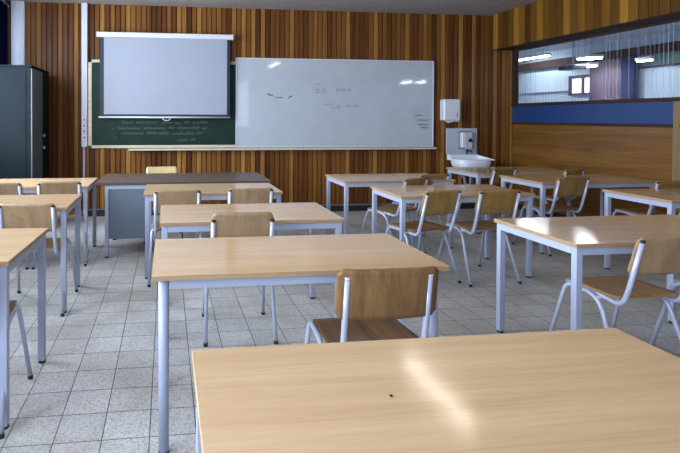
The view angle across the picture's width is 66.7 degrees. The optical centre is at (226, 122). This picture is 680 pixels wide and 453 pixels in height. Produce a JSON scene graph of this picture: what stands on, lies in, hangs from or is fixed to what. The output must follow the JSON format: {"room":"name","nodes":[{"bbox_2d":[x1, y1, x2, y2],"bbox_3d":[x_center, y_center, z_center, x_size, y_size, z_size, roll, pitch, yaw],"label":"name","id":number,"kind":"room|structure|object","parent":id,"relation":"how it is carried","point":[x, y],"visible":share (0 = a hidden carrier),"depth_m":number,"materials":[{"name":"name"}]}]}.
{"room":"classroom","nodes":[
{"label":"classroom","id":0,"kind":"room"},
{"bbox_2d":[11,1,25,64],"bbox_3d":[-2.788,-0.174,6.678,0.173,2.905,0.070,0,1,-7],"label":"column","id":1,"kind":"structure","parent":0,"point":[18,8],"depth_m":6.63,"materials":[{"name":"white paint"}]},
{"bbox_2d":[26,2,512,208],"bbox_3d":[0.669,-0.179,7.190,7.490,2.925,0.120,0,1,-7],"label":"wall","id":2,"kind":"structure","parent":0,"point":[466,69],"depth_m":7.18,"materials":[{"name":"brown wood"}]},
{"bbox_2d":[5,0,10,64],"bbox_3d":[-2.906,-0.174,6.648,0.063,2.905,0.100,0,1,-7],"label":"trim","id":3,"kind":"structure","parent":2,"relation":"attached to","point":[8,2],"depth_m":6.59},
{"bbox_2d":[81,3,87,177],"bbox_3d":[-1.933,-0.192,6.780,0.081,2.865,0.070,0,1,-7],"label":"duct","id":4,"kind":"object","parent":2,"relation":"attached to","point":[84,6],"visible":0.94,"depth_m":6.75,"materials":[{"name":"white plastic"}]},
{"bbox_2d":[88,59,235,147],"bbox_3d":[-0.882,-0.258,6.918,2.025,1.210,0.043,0,1,-7],"label":"chalkboard","id":5,"kind":"object","parent":2,"relation":"attached to","point":[102,132],"visible":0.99,"depth_m":6.90,"materials":[{"name":"green paint"}]},
{"bbox_2d":[96,31,232,120],"bbox_3d":[-0.836,-0.628,6.853,1.850,1.198,0.172,0,1,-7],"label":"projection screen","id":6,"kind":"object","parent":2,"relation":"attached to","point":[143,75],"visible":1,"depth_m":6.81,"materials":[{"name":"white fabric"}]},
{"bbox_2d":[72,202,475,215],"bbox_3d":[0.812,1.242,7.154,7.110,0.085,0.020,0,1,-7],"label":"baseboard","id":7,"kind":"structure","parent":2,"relation":"attached to","point":[463,205],"depth_m":7.27,"materials":[{"name":"black rubber"}]},
{"bbox_2d":[128,147,436,150],"bbox_3d":[0.863,0.366,7.096,4.445,0.028,0.123,0,1,-7],"label":"marker tray","id":8,"kind":"object","parent":2,"relation":"attached to","point":[155,149],"visible":1,"depth_m":7.01,"materials":[{"name":"beige paint"}]},
{"bbox_2d":[235,57,433,147],"bbox_3d":[1.593,-0.284,7.216,2.958,1.270,0.043,0,1,-7],"label":"whiteboard","id":9,"kind":"object","parent":2,"relation":"attached to","point":[281,102],"visible":1,"depth_m":7.20,"materials":[{"name":"plastic"}]},
{"bbox_2d":[440,99,459,122],"bbox_3d":[3.308,-0.175,7.374,0.265,0.350,0.138,0,1,-7],"label":"paper towel dispenser","id":10,"kind":"object","parent":2,"relation":"attached to","point":[449,108],"visible":1,"depth_m":7.31,"materials":[{"name":"white plastic"}]},
{"bbox_2d":[446,128,476,153],"bbox_3d":[3.518,0.274,7.465,0.485,0.390,0.023,0,1,-7],"label":"backsplash","id":11,"kind":"structure","parent":2,"relation":"attached to","point":[451,133],"depth_m":7.44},
{"bbox_2d":[458,131,472,148],"bbox_3d":[3.563,0.254,7.404,0.210,0.267,0.105,0,1,-7],"label":"soap dispenser","id":12,"kind":"object","parent":11,"relation":"attached to","point":[465,138],"visible":1,"depth_m":7.37,"materials":[{"name":"white plastic"}]},
{"bbox_2d":[447,149,494,184],"bbox_3d":[3.535,0.664,7.239,0.517,0.534,0.440,0,1,-7],"label":"washbasin","id":13,"kind":"object","parent":2,"relation":"attached to","point":[457,160],"visible":0.77,"depth_m":7.21,"materials":[{"name":"white ceramic"}]},
{"bbox_2d":[447,154,494,166],"bbox_3d":[3.536,0.569,7.235,0.517,0.205,0.435,0,1,-7],"label":"basin","id":14,"kind":"object","parent":13,"relation":"in","point":[457,160],"depth_m":7.14,"materials":[{"name":"white ceramic"}]},
{"bbox_2d":[511,97,679,105],"bbox_3d":[5.024,-0.210,2.064,0.090,0.040,11.100,0,1,-7],"label":"trim","id":15,"kind":"structure","parent":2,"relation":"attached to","point":[665,98],"depth_m":5.97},
{"bbox_2d":[10,0,538,15],"bbox_3d":[1.345,-1.606,1.604,7.490,0.100,11.300,0,1,-7],"label":"ceiling","id":16,"kind":"structure","parent":0,"point":[450,7],"depth_m":6.79,"materials":[{"name":"white paint"}]},
{"bbox_2d":[0,209,679,452],"bbox_3d":[1.336,1.399,1.638,7.490,0.100,11.300,0,1,-7],"label":"floor","id":17,"kind":"structure","parent":0,"point":[95,389],"depth_m":3.35,"materials":[{"name":"tile"}]},
{"bbox_2d":[0,182,28,269],"bbox_3d":[-2.032,0.913,4.638,0.477,0.783,0.563,0,1,-7],"label":"chair","id":18,"kind":"object","parent":17,"relation":"on","point":[5,188],"visible":0.16,"depth_m":4.39,"materials":[{"name":"wood"}]},
{"bbox_2d":[0,300,32,439],"bbox_3d":[-1.206,0.942,2.300,0.477,0.783,0.563,0,1,-7],"label":"chair","id":19,"kind":"object","parent":17,"relation":"on","point":[13,308],"visible":0.61,"depth_m":2.45,"materials":[{"name":"metal"}]},
{"bbox_2d":[0,65,48,194],"bbox_3d":[-2.498,0.307,6.134,0.490,1.957,0.850,0,1,-7],"label":"tall cabinet","id":20,"kind":"object","parent":17,"relation":"on","point":[24,89],"visible":0.79,"depth_m":5.73,"materials":[{"name":"grey metal"}]},
{"bbox_2d":[0,228,48,429],"bbox_3d":[-1.618,0.961,2.418,1.300,0.740,0.650,0,1,-5],"label":"table","id":21,"kind":"object","parent":17,"relation":"on","point":[16,244],"visible":0.88,"depth_m":2.40,"materials":[{"name":"brown wood"}]},
{"bbox_2d":[0,203,77,316],"bbox_3d":[-1.365,0.927,3.600,0.477,0.783,0.563,0,1,-5],"label":"chair","id":22,"kind":"object","parent":17,"relation":"on","point":[36,215],"visible":0.57,"depth_m":3.36,"materials":[{"name":"wood"}]},
{"bbox_2d":[0,194,81,312],"bbox_3d":[-1.781,0.946,3.661,1.300,0.740,0.600,0,1,-7],"label":"table","id":23,"kind":"object","parent":17,"relation":"on","point":[64,203],"visible":0.8,"depth_m":3.71,"materials":[{"name":"brown wood"}]},
{"bbox_2d":[0,178,97,261],"bbox_3d":[-1.971,0.942,4.880,1.300,0.720,0.640,0,1,-7],"label":"table","id":24,"kind":"object","parent":17,"relation":"on","point":[28,185],"visible":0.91,"depth_m":4.95,"materials":[{"name":"brown wood"}]},
{"bbox_2d":[32,181,88,269],"bbox_3d":[-1.558,0.913,4.714,0.477,0.783,0.563,0,1,-13],"label":"chair","id":25,"kind":"object","parent":17,"relation":"on","point":[72,187],"visible":0.39,"depth_m":4.47,"materials":[{"name":"wood"}]},
{"bbox_2d":[143,166,183,243],"bbox_3d":[-0.725,0.909,5.656,0.451,0.775,0.558,0,1,-10],"label":"chair","id":26,"kind":"object","parent":17,"relation":"on","point":[148,169],"visible":0.19,"depth_m":5.89,"materials":[{"name":"yellow wood"}]},
{"bbox_2d":[147,189,201,286],"bbox_3d":[-0.435,0.922,4.247,0.477,0.783,0.563,0,1,-9],"label":"chair","id":27,"kind":"object","parent":17,"relation":"on","point":[160,197],"visible":0.54,"depth_m":4.00,"materials":[{"name":"metal"}]},
{"bbox_2d":[96,172,270,257],"bbox_3d":[-0.454,0.937,5.275,1.715,0.730,0.780,0,1,-7],"label":"desk","id":28,"kind":"object","parent":17,"relation":"on","point":[124,193],"visible":0.66,"depth_m":4.86,"materials":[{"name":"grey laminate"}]},
{"bbox_2d":[144,183,282,278],"bbox_3d":[-0.142,0.951,4.542,1.190,0.720,0.600,0,1,-7],"label":"table","id":29,"kind":"object","parent":17,"relation":"on","point":[213,191],"visible":0.56,"depth_m":4.42,"materials":[{"name":"brown wood"}]},
{"bbox_2d":[202,212,277,346],"bbox_3d":[0.072,0.920,3.157,0.451,0.815,0.567,0,1,-5],"label":"chair","id":30,"kind":"object","parent":17,"relation":"on","point":[223,224],"visible":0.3,"depth_m":2.90,"materials":[{"name":"brown wood"}]},
{"bbox_2d":[227,188,273,203],"bbox_3d":[0.167,0.923,4.360,0.477,0.783,0.563,0,1,-7],"label":"chair","id":31,"kind":"object","parent":17,"relation":"on","point":[234,195],"visible":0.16,"depth_m":4.10,"materials":[{"name":"wood"}]},
{"bbox_2d":[160,202,343,317],"bbox_3d":[0.133,0.965,3.412,1.165,0.720,0.620,0,1,-7],"label":"table","id":32,"kind":"object","parent":17,"relation":"on","point":[312,216],"visible":0.61,"depth_m":3.27,"materials":[{"name":"brown wood"}]},
{"bbox_2d":[152,233,448,452],"bbox_3d":[0.287,0.969,2.339,1.247,0.737,0.600,0,1,-7],"label":"table","id":33,"kind":"object","parent":17,"relation":"on","point":[298,259],"visible":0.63,"depth_m":2.14,"materials":[{"name":"brown wood"}]},
{"bbox_2d":[304,266,438,343],"bbox_3d":[0.591,0.945,2.139,0.475,0.792,0.524,0,1,-7],"label":"chair","id":34,"kind":"object","parent":17,"relation":"on","point":[371,304],"visible":0.68,"depth_m":1.90,"materials":[{"name":"brown wood"}]},
{"bbox_2d":[325,173,455,247],"bbox_3d":[1.750,0.947,5.430,1.200,0.720,0.620,0,1,-7],"label":"table","id":35,"kind":"object","parent":17,"relation":"on","point":[392,179],"visible":0.54,"depth_m":5.20,"materials":[{"name":"brown wood"}]},
{"bbox_2d":[360,177,427,252],"bbox_3d":[1.685,0.920,5.049,0.477,0.783,0.563,0,1,-36],"label":"chair","id":36,"kind":"object","parent":17,"relation":"on","point":[390,209],"visible":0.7,"depth_m":4.96,"materials":[{"name":"metal"}]},
{"bbox_2d":[384,173,448,247],"bbox_3d":[2.066,0.916,5.420,0.477,0.783,0.563,0,1,-21],"label":"chair","id":37,"kind":"object","parent":17,"relation":"on","point":[431,177],"visible":0.23,"depth_m":5.19,"materials":[{"name":"wood"}]},
{"bbox_2d":[386,189,461,282],"bbox_3d":[1.637,0.929,4.234,0.477,0.783,0.563,0,1,-22],"label":"chair","id":38,"kind":"object","parent":17,"relation":"on","point":[433,202],"visible":0.94,"depth_m":4.05,"materials":[{"name":"orange wood"}]},
{"bbox_2d":[192,328,679,452],"bbox_3d":[0.586,0.992,1.137,1.300,0.720,0.650,0,1,-7],"label":"table","id":39,"kind":"object","parent":17,"relation":"on","point":[603,390],"visible":1,"depth_m":1.15,"materials":[{"name":"brown wood"}]},
{"bbox_2d":[370,184,534,277],"bbox_3d":[1.987,0.959,4.472,1.200,0.720,0.620,0,1,-7],"label":"table","id":40,"kind":"object","parent":17,"relation":"on","point":[402,194],"visible":0.66,"depth_m":4.36,"materials":[{"name":"brown wood"}]},
{"bbox_2d":[437,190,521,286],"bbox_3d":[2.157,0.930,4.277,0.477,0.783,0.563,0,1,-10],"label":"chair","id":41,"kind":"object","parent":17,"relation":"on","point":[493,201],"visible":0.77,"depth_m":4.06,"materials":[{"name":"wood"}]},
{"bbox_2d":[455,167,516,220],"bbox_3d":[3.146,0.912,6.062,0.477,0.783,0.563,0,1,-23],"label":"chair","id":42,"kind":"object","parent":17,"relation":"on","point":[495,179],"visible":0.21,"depth_m":5.81,"materials":[{"name":"wood"}]},
{"bbox_2d":[446,166,571,233],"bbox_3d":[3.515,0.943,6.247,1.240,0.720,0.660,0,1,-7],"label":"table","id":43,"kind":"object","parent":17,"relation":"on","point":[478,173],"visible":0.44,"depth_m":6.12,"materials":[{"name":"brown wood"}]},
{"bbox_2d":[512,177,589,256],"bbox_3d":[3.372,0.923,5.179,0.477,0.783,0.563,0,1,-12],"label":"chair","id":44,"kind":"object","parent":17,"relation":"on","point":[564,186],"visible":0.87,"depth_m":4.95,"materials":[{"name":"wood"}]},
{"bbox_2d":[521,168,584,217],"bbox_3d":[3.881,0.916,5.965,0.477,0.783,0.563,0,1,-27],"label":"chair","id":45,"kind":"object","parent":17,"relation":"on","point":[581,170],"visible":0.43,"depth_m":5.80,"materials":[{"name":"wood"}]},
{"bbox_2d":[499,174,655,253],"bbox_3d":[3.760,0.954,5.386,1.300,0.720,0.650,0,1,-7],"label":"table","id":46,"kind":"object","parent":17,"relation":"on","point":[602,181],"visible":0.52,"depth_m":5.17,"materials":[{"name":"brown wood"}]},
{"bbox_2d":[494,214,679,332],"bbox_3d":[2.396,0.977,2.955,1.300,0.720,0.650,0,1,-7],"label":"table","id":47,"kind":"object","parent":17,"relation":"on","point":[580,236],"visible":0.7,"depth_m":2.91,"materials":[{"name":"brown wood"}]},
{"bbox_2d":[549,237,679,340],"bbox_3d":[2.155,0.948,2.721,0.477,0.783,0.563,0,1,-9],"label":"chair","id":48,"kind":"object","parent":17,"relation":"on","point":[650,255],"visible":0.91,"depth_m":2.57,"materials":[{"name":"brown wood"}]},
{"bbox_2d":[602,188,679,288],"bbox_3d":[4.073,0.967,4.295,1.260,0.720,0.630,0,1,-7],"label":"table","id":49,"kind":"object","parent":17,"relation":"on","point":[669,198],"visible":0.72,"depth_m":4.28,"materials":[{"name":"brown wood"}]},
{"bbox_2d":[612,181,679,215],"bbox_3d":[4.166,0.928,4.943,0.477,0.783,0.563,0,1,-7],"label":"chair","id":50,"kind":"object","parent":17,"relation":"on","point":[658,184],"visible":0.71,"depth_m":4.80,"materials":[{"name":"wood"}]},
{"bbox_2d":[648,278,679,345],"bbox_3d":[2.772,0.949,2.720,0.477,0.783,0.563,0,1,-7],"label":"chair","id":51,"kind":"object","parent":17,"relation":"on","point":[676,282],"visible":0.84,"depth_m":2.91,"materials":[{"name":"metal"}]},
{"bbox_2d":[490,0,679,49],"bbox_3d":[4.665,-1.300,2.008,0.060,0.540,11.100,0,1,-7],"label":"wall","id":52,"kind":"structure","parent":0,"point":[541,19],"depth_m":6.14,"materials":[{"name":"brown wood"}]},
{"bbox_2d":[495,12,679,103],"bbox_3d":[4.863,-0.658,2.040,0.418,0.855,11.100,0,1,-7],"label":"window","id":53,"kind":"structure","parent":52,"relation":"in","point":[515,53],"depth_m":6.18,"materials":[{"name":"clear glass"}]},
{"bbox_2d":[512,124,672,216],"bbox_3d":[5.031,0.720,2.076,0.050,1.270,11.100,0,1,-7],"label":"wall","id":54,"kind":"structure","parent":0,"point":[646,153],"depth_m":6.09,"materials":[{"name":"brown wood"}]},
{"bbox_2d":[518,204,571,216],"bbox_3d":[4.998,1.310,2.069,0.015,0.090,11.080,0,1,-7],"label":"baseboard","id":55,"kind":"structure","parent":54,"relation":"attached to","point":[520,206],"depth_m":6.83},
{"bbox_2d":[511,122,672,127],"bbox_3d":[5.023,0.068,2.068,0.070,0.035,11.100,0,1,-7],"label":"trim","id":56,"kind":"structure","parent":54,"relation":"attached to","point":[522,123],"depth_m":6.04,"materials":[{"name":"brown wood"}]},
{"bbox_2d":[512,101,672,123],"bbox_3d":[5.029,-0.070,2.067,0.040,0.240,11.100,0,1,-7],"label":"strip","id":57,"kind":"object","parent":54,"relation":"attached to","point":[661,112],"visible":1,"depth_m":6.04,"materials":[{"name":"blue paint"}]},
{"bbox_2d":[672,101,679,214],"bbox_3d":[4.664,0.547,5.143,0.065,1.545,0.080,0,1,-7],"label":"trim","id":58,"kind":"structure","parent":54,"relation":"attached to","point":[676,104],"depth_m":5.13,"materials":[{"name":"brown wood"}]},
{"bbox_2d":[519,30,679,102],"bbox_3d":[9.062,-0.167,4.617,0.100,3.030,23.000,0,1,-7],"label":"wall","id":59,"kind":"structure","parent":0,"point":[663,81],"depth_m":11.33,"materials":[{"name":"white paint"}]},
{"bbox_2d":[519,89,567,93],"bbox_3d":[7.961,-0.797,13.165,0.040,0.030,5.550,0,1,-7],"label":"trim","id":60,"kind":"structure","parent":59,"relation":"attached to","point":[566,89],"depth_m":12.62,"materials":[{"name":"white plastic"}]},
{"bbox_2d":[568,74,588,95],"bbox_3d":[8.143,-0.873,11.489,0.080,0.460,0.620,0,1,-7],"label":"window","id":61,"kind":"structure","parent":59,"relation":"in","point":[577,84],"depth_m":11.49,"materials":[{"name":"glass"}]},
{"bbox_2d":[519,41,679,71],"bbox_3d":[8.963,-1.371,4.541,0.120,0.180,22.900,0,1,-7],"label":"trim","id":62,"kind":"structure","parent":59,"relation":"attached to","point":[669,46],"depth_m":10.54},
{"bbox_2d":[589,58,619,99],"bbox_3d":[8.219,-0.039,10.772,0.100,2.630,0.820,0,1,-7],"label":"curtain","id":63,"kind":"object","parent":59,"relation":"in","point":[604,79],"depth_m":10.75,"materials":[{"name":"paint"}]},
{"bbox_2d":[620,56,638,98],"bbox_3d":[8.202,-0.637,10.164,0.120,1.420,0.330,0,1,-7],"label":"curtain","id":64,"kind":"object","parent":59,"relation":"hanging from","point":[629,68],"visible":0.56,"depth_m":10.09,"materials":[{"name":"blue fabric"}]},
{"bbox_2d":[639,51,679,68],"bbox_3d":[8.406,-1.211,9.235,0.080,0.250,1.590,0,1,-7],"label":"board","id":65,"kind":"object","parent":59,"relation":"attached to","point":[668,58],"visible":0.92,"depth_m":9.54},
{"bbox_2d":[519,22,679,56],"bbox_3d":[6.972,-1.725,4.347,4.320,0.080,23.000,0,1,-7],"label":"ceiling","id":66,"kind":"structure","parent":0,"point":[675,26],"depth_m":10.33,"materials":[{"name":"white paint"}]},
{"bbox_2d":[519,53,550,60],"bbox_3d":[7.568,-1.685,12.427,0.150,0.180,1.200,0,1,-7],"label":"lamp","id":67,"kind":"object","parent":66,"relation":"hanging from","point":[541,55],"visible":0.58,"depth_m":12.18,"materials":[{"name":"white plastic"}]},
{"bbox_2d":[558,42,586,70],"bbox_3d":[7.119,-1.422,10.261,0.330,0.660,0.400,0,1,-7],"label":"lamp","id":68,"kind":"object","parent":66,"relation":"hanging from","point":[572,67],"visible":0.91,"depth_m":10.17,"materials":[{"name":"plastic"}]},
{"bbox_2d":[571,40,598,66],"bbox_3d":[7.668,-1.476,10.760,0.260,0.560,0.600,0,1,-7],"label":"lamp","id":69,"kind":"object","parent":66,"relation":"hanging from","point":[589,64],"visible":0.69,"depth_m":10.49,"materials":[{"name":"white ceramic"}]},
{"bbox_2d":[575,37,603,59],"bbox_3d":[7.321,-1.519,10.052,0.340,0.460,0.340,0,1,-7],"label":"lamp","id":70,"kind":"object","parent":66,"relation":"hanging from","point":[585,56],"visible":0.88,"depth_m":9.95,"materials":[{"name":"white ceramic"}]},
{"bbox_2d":[577,57,602,59],"bbox_3d":[7.320,-1.300,10.055,0.300,0.022,0.300,0,1,-7],"label":"diffuser","id":71,"kind":"object","parent":70,"relation":"attached to","point":[578,58],"depth_m":9.97,"materials":[{"name":"white plastic"}]},
{"bbox_2d":[635,30,654,61],"bbox_3d":[7.927,-1.455,9.451,0.100,0.570,0.320,0,1,-7],"label":"lamp","id":72,"kind":"object","parent":66,"relation":"hanging from","point":[648,58],"visible":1,"depth_m":9.38,"materials":[{"name":"white ceramic"}]},
{"bbox_3d":[-2.377,-0.110,1.172,0.200,2.905,11.300,0,1,-7],"label":"wall","id":73,"kind":"structure","parent":0,"visible":0},
{"bbox_3d":[-2.511,-1.479,3.885,0.024,0.024,5.150,0,1,-7],"label":"rail","id":74,"kind":"object","parent":73,"relation":"attached to","visible":0},
{"bbox_2d":[0,0,7,64],"bbox_3d":[-2.768,-0.529,6.014,0.056,1.930,0.724,0,1,-7],"label":"curtain","id":75,"kind":"object","parent":74,"relation":"hanging from","point":[3,7],"visible":0.44,"depth_m":6.23,"materials":[{"name":"blue fabric"}]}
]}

